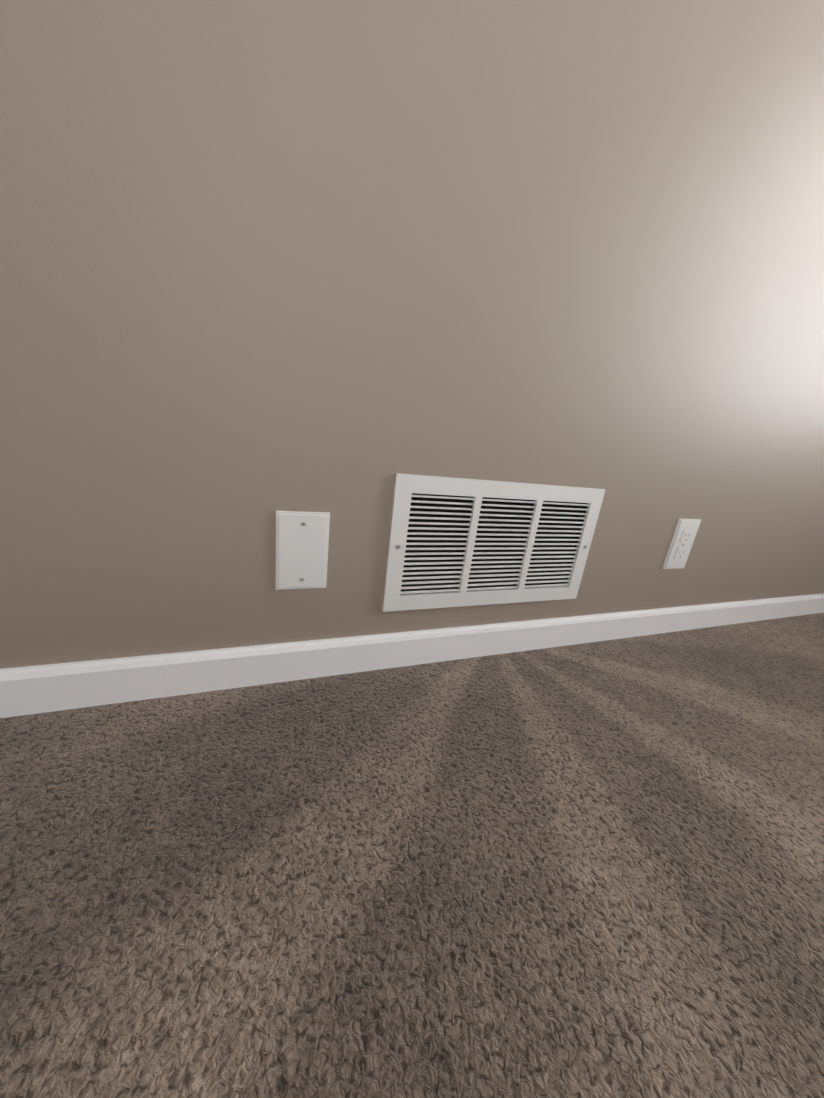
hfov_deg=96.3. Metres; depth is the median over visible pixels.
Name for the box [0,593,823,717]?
baseboard
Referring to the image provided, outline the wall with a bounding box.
[0,0,823,668]
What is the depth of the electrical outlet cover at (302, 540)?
0.52 m
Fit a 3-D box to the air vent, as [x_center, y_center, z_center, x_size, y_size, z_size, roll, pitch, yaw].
[0.155,-0.005,0.645,0.411,0.223,0.009,0,19,-22]
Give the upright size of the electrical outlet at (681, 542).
0.116 m
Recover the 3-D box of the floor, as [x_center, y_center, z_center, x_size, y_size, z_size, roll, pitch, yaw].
[1.052,0.734,-0.435,2.867,0.120,3.310,0,19,-22]
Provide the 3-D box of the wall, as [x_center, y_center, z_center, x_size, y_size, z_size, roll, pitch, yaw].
[0.645,-0.981,0.579,2.867,2.440,0.150,0,19,-22]
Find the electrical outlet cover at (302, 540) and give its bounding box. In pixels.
[275,511,329,589]
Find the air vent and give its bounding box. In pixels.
[382,473,604,611]
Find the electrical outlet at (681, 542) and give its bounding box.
[662,518,700,568]
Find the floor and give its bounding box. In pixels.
[0,613,823,1097]

